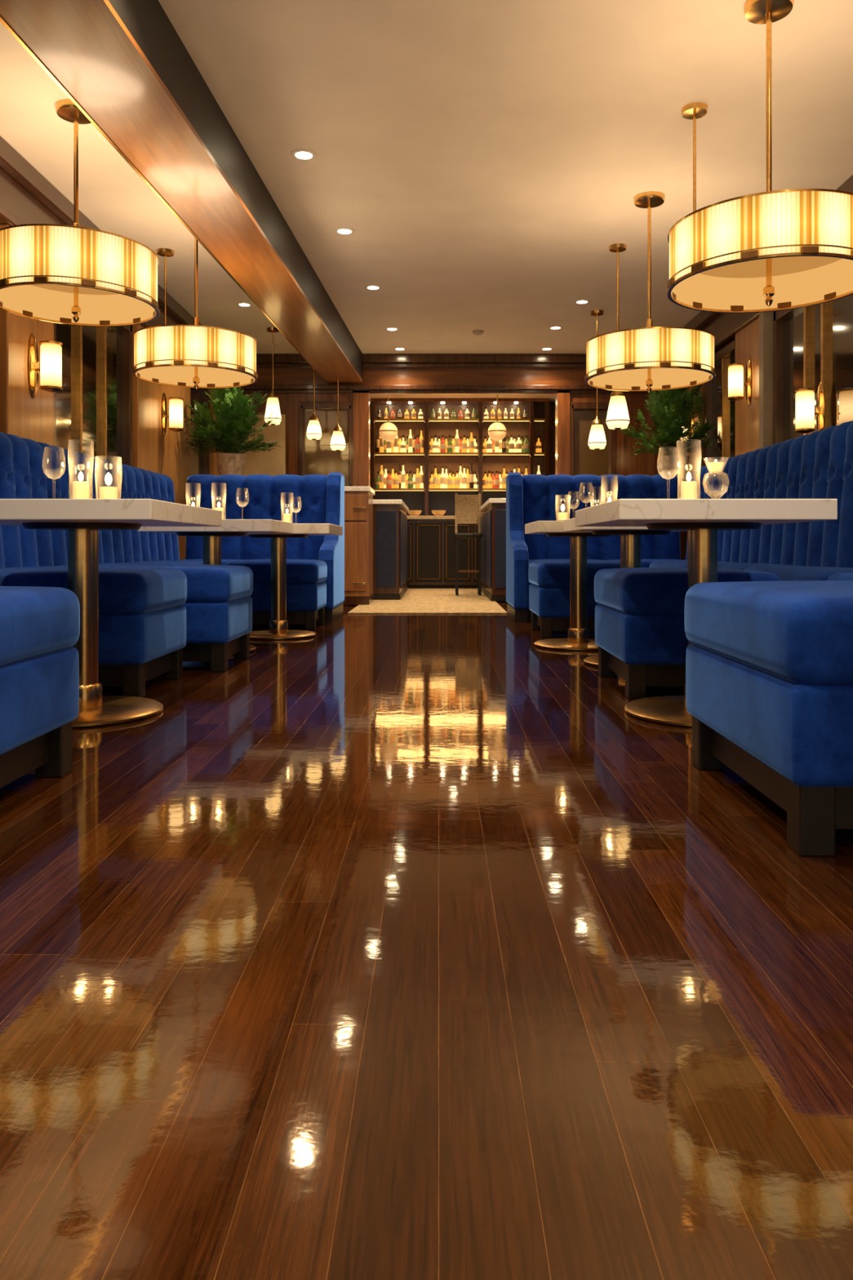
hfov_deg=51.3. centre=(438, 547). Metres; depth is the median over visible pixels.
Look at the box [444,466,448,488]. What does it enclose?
liquor bottle
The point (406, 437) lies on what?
liquor bottle
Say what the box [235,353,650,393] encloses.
trim
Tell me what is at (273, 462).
wall panel
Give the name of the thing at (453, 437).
liquor bottle
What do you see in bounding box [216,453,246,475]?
pot
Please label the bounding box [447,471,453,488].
liquor bottle
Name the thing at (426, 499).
shelf
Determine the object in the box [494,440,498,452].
liquor bottle
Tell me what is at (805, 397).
wall sconce
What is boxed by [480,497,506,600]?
bar counter
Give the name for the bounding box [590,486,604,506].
candle holder
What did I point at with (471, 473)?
liquor bottle
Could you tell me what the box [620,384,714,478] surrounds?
potted fern
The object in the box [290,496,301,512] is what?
wine glass
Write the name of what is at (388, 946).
floor
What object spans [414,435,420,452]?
liquor bottle
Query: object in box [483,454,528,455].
light
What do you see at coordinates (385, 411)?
liquor bottle
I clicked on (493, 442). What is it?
liquor bottle
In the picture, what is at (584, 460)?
window
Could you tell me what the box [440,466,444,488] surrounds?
liquor bottle
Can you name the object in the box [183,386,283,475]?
potted fern
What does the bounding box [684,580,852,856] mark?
ottoman
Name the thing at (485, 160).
ceiling
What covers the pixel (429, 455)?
light
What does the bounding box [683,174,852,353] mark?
trim
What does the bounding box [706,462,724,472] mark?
candle
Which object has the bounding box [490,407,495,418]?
liquor bottle
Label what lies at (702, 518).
dining table
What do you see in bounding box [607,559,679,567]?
seat cushion
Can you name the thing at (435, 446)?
liquor bottle
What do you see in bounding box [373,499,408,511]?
countertop
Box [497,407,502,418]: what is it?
liquor bottle
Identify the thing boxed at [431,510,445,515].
serving bowl
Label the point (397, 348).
recessed light
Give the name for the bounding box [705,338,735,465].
window
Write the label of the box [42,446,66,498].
wine glass
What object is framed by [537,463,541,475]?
liquor bottle
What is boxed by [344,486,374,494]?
countertop
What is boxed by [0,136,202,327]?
trim
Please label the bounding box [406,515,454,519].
countertop
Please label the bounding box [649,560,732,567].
seat cushion
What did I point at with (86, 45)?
ceiling beam
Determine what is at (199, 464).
window
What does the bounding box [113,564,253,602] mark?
seat cushion
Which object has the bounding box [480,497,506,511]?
countertop
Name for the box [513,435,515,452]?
liquor bottle
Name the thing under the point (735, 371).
wall sconce
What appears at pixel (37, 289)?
diffuser
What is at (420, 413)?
liquor bottle
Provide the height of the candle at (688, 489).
0.062 m
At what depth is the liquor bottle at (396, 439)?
13.17 m
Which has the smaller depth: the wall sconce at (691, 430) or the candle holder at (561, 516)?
the candle holder at (561, 516)
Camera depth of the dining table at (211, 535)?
4.91 m
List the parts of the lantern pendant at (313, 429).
lamp shade, rod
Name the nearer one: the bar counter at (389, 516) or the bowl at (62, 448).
the bowl at (62, 448)
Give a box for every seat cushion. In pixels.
[0,566,109,572]
[0,572,13,586]
[0,586,79,666]
[1,567,186,614]
[55,562,169,567]
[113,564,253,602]
[131,560,203,564]
[184,559,247,564]
[225,559,327,584]
[528,559,598,564]
[528,560,620,587]
[594,567,782,614]
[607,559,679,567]
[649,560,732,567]
[684,580,852,685]
[717,562,804,569]
[744,566,852,581]
[827,572,852,580]
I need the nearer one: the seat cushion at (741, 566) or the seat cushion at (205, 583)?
the seat cushion at (205, 583)
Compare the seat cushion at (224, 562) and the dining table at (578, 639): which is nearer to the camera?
the dining table at (578, 639)
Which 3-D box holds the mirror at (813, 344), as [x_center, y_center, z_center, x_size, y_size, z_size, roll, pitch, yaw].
[2.565,-1.030,5.285,0.070,1.500,2.870,0,0,0]
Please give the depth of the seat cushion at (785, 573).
4.17 m
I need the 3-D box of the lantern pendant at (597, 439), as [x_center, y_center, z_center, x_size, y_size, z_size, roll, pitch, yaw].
[1.480,-1.554,8.300,0.178,1.292,0.178,0,0,0]
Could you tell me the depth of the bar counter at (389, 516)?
9.94 m
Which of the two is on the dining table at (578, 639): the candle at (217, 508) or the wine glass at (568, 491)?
the wine glass at (568, 491)
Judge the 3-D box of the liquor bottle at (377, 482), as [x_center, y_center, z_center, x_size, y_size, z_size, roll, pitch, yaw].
[-0.900,-1.002,13.320,0.089,0.263,0.089,0,0,0]
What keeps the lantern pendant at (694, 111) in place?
hanging from the ceiling
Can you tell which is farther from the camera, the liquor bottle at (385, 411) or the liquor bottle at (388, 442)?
the liquor bottle at (385, 411)
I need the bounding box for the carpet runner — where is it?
[347,588,506,613]
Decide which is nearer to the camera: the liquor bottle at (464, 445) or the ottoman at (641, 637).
the ottoman at (641, 637)
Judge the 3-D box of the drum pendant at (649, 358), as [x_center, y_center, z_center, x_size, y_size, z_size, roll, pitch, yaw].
[1.325,-1.585,5.590,0.806,1.230,0.806,0,0,0]
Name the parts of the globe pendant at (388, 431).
rod, globe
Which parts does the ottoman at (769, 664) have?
leg, leg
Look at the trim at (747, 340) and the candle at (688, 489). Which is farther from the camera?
the trim at (747, 340)
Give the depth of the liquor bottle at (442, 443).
13.16 m
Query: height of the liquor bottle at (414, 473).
0.263 m
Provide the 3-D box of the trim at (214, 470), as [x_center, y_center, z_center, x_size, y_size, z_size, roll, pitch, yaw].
[-2.450,-0.600,9.800,0.100,2.400,0.600,0,0,0]
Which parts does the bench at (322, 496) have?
backrest, panel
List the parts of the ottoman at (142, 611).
leg, leg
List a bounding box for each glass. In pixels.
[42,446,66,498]
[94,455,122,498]
[235,488,248,506]
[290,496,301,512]
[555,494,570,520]
[567,491,579,509]
[578,482,593,503]
[657,446,679,494]
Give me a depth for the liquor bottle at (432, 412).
13.24 m
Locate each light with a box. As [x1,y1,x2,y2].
[236,302,252,306]
[290,148,316,160]
[333,226,355,235]
[364,284,381,289]
[375,454,423,455]
[385,327,399,330]
[393,346,406,350]
[429,454,477,455]
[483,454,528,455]
[540,346,553,350]
[548,325,562,329]
[573,299,590,304]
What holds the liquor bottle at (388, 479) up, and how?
on the shelf
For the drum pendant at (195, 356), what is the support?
hanging from the ceiling
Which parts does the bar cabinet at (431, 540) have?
door frame, door, door, door frame, door, door frame, door, door frame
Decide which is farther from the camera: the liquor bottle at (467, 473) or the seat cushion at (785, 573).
the liquor bottle at (467, 473)
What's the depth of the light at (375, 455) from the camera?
13.16 m
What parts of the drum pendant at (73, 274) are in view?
rod, lamp shade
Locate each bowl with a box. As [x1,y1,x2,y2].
[42,446,66,479]
[408,510,422,515]
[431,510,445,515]
[657,446,679,479]
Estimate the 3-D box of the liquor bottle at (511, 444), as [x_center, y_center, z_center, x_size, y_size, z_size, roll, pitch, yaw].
[1.082,-1.532,13.195,0.084,0.263,0.084,0,0,0]
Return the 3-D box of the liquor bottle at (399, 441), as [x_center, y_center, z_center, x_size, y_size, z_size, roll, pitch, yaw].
[-0.580,-1.532,13.320,0.084,0.263,0.084,0,0,0]
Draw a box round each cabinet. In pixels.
[342,486,374,604]
[406,515,478,588]
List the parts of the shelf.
shelf, shelf, shelf, panel, shelf, shelf, shelf, panel, cornice, shelf, shelf, shelf, shelf, shelf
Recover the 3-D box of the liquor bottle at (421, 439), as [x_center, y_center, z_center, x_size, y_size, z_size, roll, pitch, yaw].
[-0.260,-1.588,13.320,0.066,0.375,0.066,0,0,0]
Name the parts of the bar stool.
leg, backrest, seat, leg, leg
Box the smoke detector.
[472,329,484,335]
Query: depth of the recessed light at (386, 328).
8.93 m
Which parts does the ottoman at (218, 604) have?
leg, leg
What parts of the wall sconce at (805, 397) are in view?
lamp shade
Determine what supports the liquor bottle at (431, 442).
on the shelf
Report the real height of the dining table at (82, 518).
0.750 m
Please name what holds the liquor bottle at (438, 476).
on the shelf
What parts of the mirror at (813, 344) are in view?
frame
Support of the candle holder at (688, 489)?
on the dining table at (702, 518)
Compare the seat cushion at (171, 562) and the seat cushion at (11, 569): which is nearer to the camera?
the seat cushion at (11, 569)
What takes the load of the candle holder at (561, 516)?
on the dining table at (578, 639)
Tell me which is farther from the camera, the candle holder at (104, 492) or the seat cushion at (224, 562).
the seat cushion at (224, 562)
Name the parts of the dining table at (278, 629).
support plate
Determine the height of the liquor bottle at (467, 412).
0.190 m
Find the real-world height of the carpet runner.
0.012 m
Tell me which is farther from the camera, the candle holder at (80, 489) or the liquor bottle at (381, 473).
the liquor bottle at (381, 473)
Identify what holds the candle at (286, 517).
on the candle holder at (288, 517)
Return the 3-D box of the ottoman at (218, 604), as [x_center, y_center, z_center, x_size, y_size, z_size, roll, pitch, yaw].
[-1.335,0.344,4.560,0.656,0.511,0.606,0,0,0]
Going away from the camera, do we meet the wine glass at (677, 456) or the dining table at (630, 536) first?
the wine glass at (677, 456)
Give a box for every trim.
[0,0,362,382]
[0,15,327,382]
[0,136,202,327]
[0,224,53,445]
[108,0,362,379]
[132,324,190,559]
[209,388,226,475]
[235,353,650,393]
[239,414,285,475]
[658,392,666,474]
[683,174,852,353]
[685,383,705,478]
[735,317,759,456]
[759,311,774,448]
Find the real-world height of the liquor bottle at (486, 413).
0.190 m
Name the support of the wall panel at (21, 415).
attached to the wall
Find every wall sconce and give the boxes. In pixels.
[27,333,62,398]
[161,392,183,435]
[680,414,693,446]
[727,358,751,405]
[795,382,825,433]
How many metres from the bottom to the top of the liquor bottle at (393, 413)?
0.190 m
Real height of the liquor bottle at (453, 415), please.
0.190 m
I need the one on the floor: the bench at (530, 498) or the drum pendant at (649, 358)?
the bench at (530, 498)
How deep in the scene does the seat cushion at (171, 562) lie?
6.34 m
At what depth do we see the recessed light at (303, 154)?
4.97 m
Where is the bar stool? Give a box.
[454,493,482,595]
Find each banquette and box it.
[0,431,203,586]
[649,420,852,581]
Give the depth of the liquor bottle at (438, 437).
13.29 m
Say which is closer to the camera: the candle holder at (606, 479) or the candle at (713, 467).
the candle at (713, 467)
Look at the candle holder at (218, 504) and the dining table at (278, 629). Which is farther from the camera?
the dining table at (278, 629)
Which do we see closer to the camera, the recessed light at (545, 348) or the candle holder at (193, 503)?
the candle holder at (193, 503)
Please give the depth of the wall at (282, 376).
10.20 m
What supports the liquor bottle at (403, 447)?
on the shelf
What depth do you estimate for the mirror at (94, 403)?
6.43 m
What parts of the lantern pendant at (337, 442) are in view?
lamp shade, rod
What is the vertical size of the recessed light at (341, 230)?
0.006 m
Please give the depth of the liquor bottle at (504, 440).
13.16 m
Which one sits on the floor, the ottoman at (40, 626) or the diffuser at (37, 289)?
the ottoman at (40, 626)
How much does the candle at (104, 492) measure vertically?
0.046 m
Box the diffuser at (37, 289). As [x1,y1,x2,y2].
[31,284,118,294]
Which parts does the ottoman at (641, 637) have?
leg, leg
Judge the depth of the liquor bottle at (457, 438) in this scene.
13.17 m
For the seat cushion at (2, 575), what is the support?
on the banquette at (22, 476)
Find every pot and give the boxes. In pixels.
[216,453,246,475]
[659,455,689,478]
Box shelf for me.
[370,398,549,515]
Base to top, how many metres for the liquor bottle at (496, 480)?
0.263 m
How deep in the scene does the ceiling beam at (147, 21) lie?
4.47 m
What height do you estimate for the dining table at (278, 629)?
0.750 m
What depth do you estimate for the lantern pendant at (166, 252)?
6.59 m
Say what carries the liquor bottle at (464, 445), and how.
on the shelf
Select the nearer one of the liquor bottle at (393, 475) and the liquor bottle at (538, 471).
the liquor bottle at (538, 471)
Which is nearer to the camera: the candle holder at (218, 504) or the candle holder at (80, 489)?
the candle holder at (80, 489)
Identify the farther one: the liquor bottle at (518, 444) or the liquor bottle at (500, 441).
the liquor bottle at (500, 441)
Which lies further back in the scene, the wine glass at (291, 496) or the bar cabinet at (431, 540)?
the bar cabinet at (431, 540)
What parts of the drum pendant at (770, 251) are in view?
lamp shade, rod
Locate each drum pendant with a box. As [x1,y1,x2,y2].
[0,99,159,326]
[132,237,257,389]
[584,191,715,392]
[666,0,852,313]
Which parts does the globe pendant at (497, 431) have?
rod, globe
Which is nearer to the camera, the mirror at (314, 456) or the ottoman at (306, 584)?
the ottoman at (306, 584)
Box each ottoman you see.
[0,586,79,787]
[1,567,186,697]
[113,564,253,671]
[225,559,327,630]
[528,560,620,638]
[594,567,782,698]
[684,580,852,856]
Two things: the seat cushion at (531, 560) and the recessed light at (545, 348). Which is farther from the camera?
the recessed light at (545, 348)
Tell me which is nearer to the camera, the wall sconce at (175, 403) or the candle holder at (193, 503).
the candle holder at (193, 503)
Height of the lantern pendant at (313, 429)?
1.032 m
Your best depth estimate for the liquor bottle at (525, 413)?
13.25 m
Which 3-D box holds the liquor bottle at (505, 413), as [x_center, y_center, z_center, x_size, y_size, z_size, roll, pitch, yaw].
[1.000,-1.995,13.270,0.056,0.190,0.056,0,0,0]
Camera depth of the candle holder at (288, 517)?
5.78 m
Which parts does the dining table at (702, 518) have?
support plate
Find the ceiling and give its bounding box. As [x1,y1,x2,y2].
[0,0,852,401]
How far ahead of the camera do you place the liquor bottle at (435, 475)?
13.17 m
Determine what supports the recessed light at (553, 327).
in the ceiling
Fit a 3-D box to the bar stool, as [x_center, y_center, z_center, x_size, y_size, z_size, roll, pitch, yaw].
[0.365,-0.042,11.000,0.340,1.260,0.340,0,0,0]
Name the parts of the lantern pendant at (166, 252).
rod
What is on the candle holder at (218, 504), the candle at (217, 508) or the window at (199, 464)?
the candle at (217, 508)
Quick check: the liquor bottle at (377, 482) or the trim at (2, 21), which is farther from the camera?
the liquor bottle at (377, 482)
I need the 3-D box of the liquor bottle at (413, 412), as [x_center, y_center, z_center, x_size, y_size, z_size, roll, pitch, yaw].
[-0.373,-1.995,13.270,0.071,0.190,0.071,0,0,0]
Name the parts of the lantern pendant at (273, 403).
rod, lamp shade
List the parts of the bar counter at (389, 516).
panel, panel, panel, panel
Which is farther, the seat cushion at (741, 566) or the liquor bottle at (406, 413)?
the liquor bottle at (406, 413)
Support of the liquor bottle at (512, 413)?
on the shelf
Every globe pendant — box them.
[378,393,397,440]
[487,393,506,440]
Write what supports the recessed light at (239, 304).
in the ceiling
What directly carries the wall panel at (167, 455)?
attached to the wall
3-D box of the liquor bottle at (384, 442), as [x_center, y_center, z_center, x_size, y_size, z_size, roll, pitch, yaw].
[-0.793,-1.532,13.320,0.084,0.263,0.084,0,0,0]
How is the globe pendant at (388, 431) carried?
hanging from the ceiling
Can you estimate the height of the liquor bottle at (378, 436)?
0.375 m
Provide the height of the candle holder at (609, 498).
0.205 m
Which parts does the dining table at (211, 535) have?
support plate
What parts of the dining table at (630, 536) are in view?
support plate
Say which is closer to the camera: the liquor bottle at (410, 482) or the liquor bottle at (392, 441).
the liquor bottle at (410, 482)
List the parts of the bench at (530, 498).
panel, backrest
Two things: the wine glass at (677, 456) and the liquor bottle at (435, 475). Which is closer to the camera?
the wine glass at (677, 456)
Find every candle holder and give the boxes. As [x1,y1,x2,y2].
[67,439,93,498]
[185,483,200,506]
[211,482,226,519]
[280,492,293,523]
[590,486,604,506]
[600,479,616,503]
[601,475,617,503]
[675,439,702,498]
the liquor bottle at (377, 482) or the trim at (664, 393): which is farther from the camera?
the liquor bottle at (377, 482)
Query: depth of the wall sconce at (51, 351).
5.21 m
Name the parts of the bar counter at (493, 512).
panel, panel, panel, panel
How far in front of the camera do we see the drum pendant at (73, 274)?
4.25 m
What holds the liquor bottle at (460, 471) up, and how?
on the shelf
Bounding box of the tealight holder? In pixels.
[702,457,729,498]
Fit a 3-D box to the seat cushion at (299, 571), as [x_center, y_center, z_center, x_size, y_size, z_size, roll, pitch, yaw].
[-1.212,0.182,6.690,0.682,0.186,0.586,0,0,0]
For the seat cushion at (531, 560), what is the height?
0.182 m
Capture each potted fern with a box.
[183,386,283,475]
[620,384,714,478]
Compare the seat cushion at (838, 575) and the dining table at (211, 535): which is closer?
the seat cushion at (838, 575)
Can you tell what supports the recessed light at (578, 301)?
in the ceiling
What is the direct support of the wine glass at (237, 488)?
on the dining table at (211, 535)
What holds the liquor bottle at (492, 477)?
on the shelf
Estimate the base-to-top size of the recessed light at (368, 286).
0.006 m
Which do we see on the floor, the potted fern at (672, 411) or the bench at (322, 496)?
the bench at (322, 496)
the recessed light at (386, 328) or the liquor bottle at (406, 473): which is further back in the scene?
the liquor bottle at (406, 473)
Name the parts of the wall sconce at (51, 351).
lamp shade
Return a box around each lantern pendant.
[155,248,174,324]
[263,327,281,425]
[306,369,322,439]
[329,375,346,451]
[587,309,607,449]
[605,243,630,430]
[681,102,707,211]
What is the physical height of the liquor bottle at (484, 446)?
0.263 m
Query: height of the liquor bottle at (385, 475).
0.336 m
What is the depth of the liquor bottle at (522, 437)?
13.29 m
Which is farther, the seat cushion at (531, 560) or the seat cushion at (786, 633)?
the seat cushion at (531, 560)
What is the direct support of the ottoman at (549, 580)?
on the floor
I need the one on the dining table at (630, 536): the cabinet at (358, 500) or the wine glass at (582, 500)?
the wine glass at (582, 500)
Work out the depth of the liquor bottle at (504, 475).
13.16 m
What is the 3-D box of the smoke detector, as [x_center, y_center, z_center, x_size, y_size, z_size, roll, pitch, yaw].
[0.400,-2.183,9.050,0.116,0.035,0.116,0,0,0]
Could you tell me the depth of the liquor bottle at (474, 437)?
13.29 m
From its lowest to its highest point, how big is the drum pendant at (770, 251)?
1.230 m
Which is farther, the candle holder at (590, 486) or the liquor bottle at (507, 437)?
the liquor bottle at (507, 437)
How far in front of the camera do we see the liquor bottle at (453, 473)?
13.29 m
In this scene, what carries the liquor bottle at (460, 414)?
on the shelf
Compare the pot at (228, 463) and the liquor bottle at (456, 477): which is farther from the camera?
the liquor bottle at (456, 477)
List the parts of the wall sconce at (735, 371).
lamp shade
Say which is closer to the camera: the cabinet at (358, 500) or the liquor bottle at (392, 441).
the cabinet at (358, 500)
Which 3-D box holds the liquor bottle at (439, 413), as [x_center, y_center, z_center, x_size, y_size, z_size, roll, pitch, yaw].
[0.013,-1.995,13.270,0.056,0.190,0.056,0,0,0]
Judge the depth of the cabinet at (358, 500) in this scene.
9.09 m
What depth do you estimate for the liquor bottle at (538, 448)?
13.21 m
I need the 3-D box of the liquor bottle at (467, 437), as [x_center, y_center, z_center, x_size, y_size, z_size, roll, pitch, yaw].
[0.433,-1.532,13.320,0.089,0.263,0.089,0,0,0]
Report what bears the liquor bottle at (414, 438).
on the shelf
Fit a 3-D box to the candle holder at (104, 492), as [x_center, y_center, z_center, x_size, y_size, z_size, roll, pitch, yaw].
[-1.100,-0.225,2.960,0.086,0.150,0.086,0,0,0]
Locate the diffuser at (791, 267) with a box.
[699,256,842,278]
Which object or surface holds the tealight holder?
on the dining table at (702, 518)
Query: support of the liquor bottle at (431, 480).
on the shelf
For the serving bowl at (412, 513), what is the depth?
12.80 m
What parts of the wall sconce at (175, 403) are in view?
lamp shade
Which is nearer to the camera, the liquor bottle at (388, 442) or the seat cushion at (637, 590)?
the seat cushion at (637, 590)
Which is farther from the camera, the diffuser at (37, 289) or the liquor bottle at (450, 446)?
the liquor bottle at (450, 446)
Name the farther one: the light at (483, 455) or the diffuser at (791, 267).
the light at (483, 455)
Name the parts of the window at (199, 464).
frame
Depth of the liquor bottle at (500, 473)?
13.29 m
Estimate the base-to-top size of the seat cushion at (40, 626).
0.181 m
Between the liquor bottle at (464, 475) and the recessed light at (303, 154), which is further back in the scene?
the liquor bottle at (464, 475)
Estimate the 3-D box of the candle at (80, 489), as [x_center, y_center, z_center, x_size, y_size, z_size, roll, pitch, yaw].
[-1.196,-0.188,2.970,0.052,0.062,0.052,0,0,0]
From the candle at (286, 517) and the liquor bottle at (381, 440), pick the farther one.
the liquor bottle at (381, 440)
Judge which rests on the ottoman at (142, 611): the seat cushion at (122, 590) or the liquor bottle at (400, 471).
the seat cushion at (122, 590)
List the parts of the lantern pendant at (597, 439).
lamp shade, rod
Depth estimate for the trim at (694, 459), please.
8.59 m
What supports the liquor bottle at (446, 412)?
on the shelf
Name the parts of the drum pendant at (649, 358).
rod, lamp shade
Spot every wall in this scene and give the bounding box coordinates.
[237,368,658,486]
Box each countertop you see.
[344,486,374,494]
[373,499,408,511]
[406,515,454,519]
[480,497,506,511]
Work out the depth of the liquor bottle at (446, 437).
13.29 m
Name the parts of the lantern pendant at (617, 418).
lamp shade, rod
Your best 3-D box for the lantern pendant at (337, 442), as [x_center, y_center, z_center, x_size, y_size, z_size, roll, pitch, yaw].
[-1.100,-1.624,9.700,0.178,1.152,0.178,0,0,0]
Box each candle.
[72,480,88,498]
[98,486,117,498]
[213,507,223,519]
[283,513,291,522]
[557,511,568,519]
[680,480,697,498]
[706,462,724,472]
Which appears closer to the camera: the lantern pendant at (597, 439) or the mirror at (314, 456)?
the lantern pendant at (597, 439)
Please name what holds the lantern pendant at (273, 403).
hanging from the ceiling
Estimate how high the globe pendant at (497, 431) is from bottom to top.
0.765 m
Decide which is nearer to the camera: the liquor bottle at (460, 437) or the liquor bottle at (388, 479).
the liquor bottle at (388, 479)
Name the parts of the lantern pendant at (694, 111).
rod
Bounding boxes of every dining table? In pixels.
[0,498,222,728]
[137,519,293,652]
[246,523,342,639]
[524,520,611,650]
[563,517,687,666]
[575,498,837,727]
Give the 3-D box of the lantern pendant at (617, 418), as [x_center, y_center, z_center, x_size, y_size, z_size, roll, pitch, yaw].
[1.310,-1.529,6.500,0.178,1.342,0.178,0,0,0]
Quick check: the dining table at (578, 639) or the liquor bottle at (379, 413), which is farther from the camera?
the liquor bottle at (379, 413)
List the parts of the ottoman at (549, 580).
leg, leg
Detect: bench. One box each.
[184,472,344,622]
[506,472,680,622]
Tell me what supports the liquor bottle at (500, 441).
on the shelf
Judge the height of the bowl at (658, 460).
0.105 m
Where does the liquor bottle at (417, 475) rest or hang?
on the shelf
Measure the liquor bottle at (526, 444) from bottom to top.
0.263 m
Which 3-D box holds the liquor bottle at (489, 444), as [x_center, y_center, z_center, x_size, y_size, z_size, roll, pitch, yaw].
[0.755,-1.532,13.195,0.084,0.263,0.084,0,0,0]
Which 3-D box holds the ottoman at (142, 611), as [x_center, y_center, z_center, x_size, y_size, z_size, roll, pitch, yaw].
[-1.445,0.344,3.805,0.576,0.511,0.636,0,0,0]
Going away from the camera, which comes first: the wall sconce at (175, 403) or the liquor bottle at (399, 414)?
the wall sconce at (175, 403)
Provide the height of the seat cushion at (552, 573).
0.186 m
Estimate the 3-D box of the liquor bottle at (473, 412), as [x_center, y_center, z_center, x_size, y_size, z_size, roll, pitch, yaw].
[0.530,-1.995,13.270,0.071,0.190,0.071,0,0,0]
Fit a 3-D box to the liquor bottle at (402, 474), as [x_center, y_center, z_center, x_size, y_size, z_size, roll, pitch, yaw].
[-0.527,-1.058,13.195,0.066,0.375,0.066,0,0,0]
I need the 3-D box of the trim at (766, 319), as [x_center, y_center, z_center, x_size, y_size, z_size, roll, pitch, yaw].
[2.535,-0.600,6.805,0.130,2.400,0.090,0,0,0]
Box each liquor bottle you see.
[375,471,380,488]
[376,428,379,452]
[377,407,381,418]
[379,436,383,452]
[379,462,383,488]
[383,440,386,452]
[383,466,387,488]
[384,407,387,418]
[386,440,391,452]
[386,471,391,488]
[390,407,395,418]
[391,439,394,452]
[391,466,395,488]
[393,434,398,452]
[393,471,399,488]
[397,407,401,418]
[397,463,401,488]
[398,435,401,452]
[400,435,406,452]
[400,462,405,488]
[404,407,408,418]
[404,435,408,452]
[405,471,408,488]
[407,471,413,488]
[408,427,413,452]
[411,407,416,418]
[412,428,416,452]
[413,471,415,488]
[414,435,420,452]
[415,466,420,488]
[417,407,422,418]
[419,428,423,452]
[419,463,423,488]
[429,435,433,452]
[429,471,433,488]
[430,407,435,418]
[432,435,438,452]
[433,466,438,488]
[437,407,441,418]
[437,435,440,452]
[437,471,440,488]
[440,435,445,452]
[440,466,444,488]
[444,407,448,418]
[444,435,447,452]
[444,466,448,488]
[447,435,453,452]
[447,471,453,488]
[450,407,456,418]
[452,435,454,452]
[452,471,454,488]
[454,427,459,452]
[454,471,459,488]
[457,407,462,418]
[458,435,462,452]
[458,463,462,488]
[461,435,466,452]
[462,466,466,488]
[465,407,469,418]
[466,435,469,452]
[466,466,469,488]
[469,430,474,452]
[469,462,473,488]
[471,407,476,418]
[473,435,477,452]
[473,471,477,488]
[482,435,486,452]
[482,471,487,488]
[484,407,488,418]
[486,435,492,452]
[486,471,492,488]
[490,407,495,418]
[490,471,494,488]
[491,439,494,452]
[493,471,499,488]
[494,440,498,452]
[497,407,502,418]
[498,440,502,452]
[498,471,502,488]
[502,436,506,452]
[502,466,506,488]
[503,407,507,418]
[506,435,508,452]
[508,435,514,452]
[510,407,514,418]
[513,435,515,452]
[515,435,521,452]
[516,407,520,418]
[520,435,523,452]
[523,407,527,418]
[523,435,528,452]
[535,435,542,452]
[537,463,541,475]
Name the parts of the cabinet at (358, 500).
drawer, door, handle, handle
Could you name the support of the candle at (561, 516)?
on the candle holder at (561, 516)
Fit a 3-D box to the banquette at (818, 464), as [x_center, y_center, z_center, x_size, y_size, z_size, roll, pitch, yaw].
[2.005,-0.045,4.675,0.690,1.290,5.950,0,0,0]
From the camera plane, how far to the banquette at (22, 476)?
5.25 m
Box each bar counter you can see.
[373,499,408,599]
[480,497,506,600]
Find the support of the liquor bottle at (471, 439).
on the shelf
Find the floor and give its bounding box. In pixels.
[0,600,852,1279]
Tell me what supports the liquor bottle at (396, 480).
on the shelf
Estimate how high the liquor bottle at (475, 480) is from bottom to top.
0.263 m
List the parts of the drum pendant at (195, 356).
lamp shade, rod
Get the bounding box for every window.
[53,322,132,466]
[190,387,209,475]
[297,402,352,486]
[569,402,616,475]
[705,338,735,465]
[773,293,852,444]

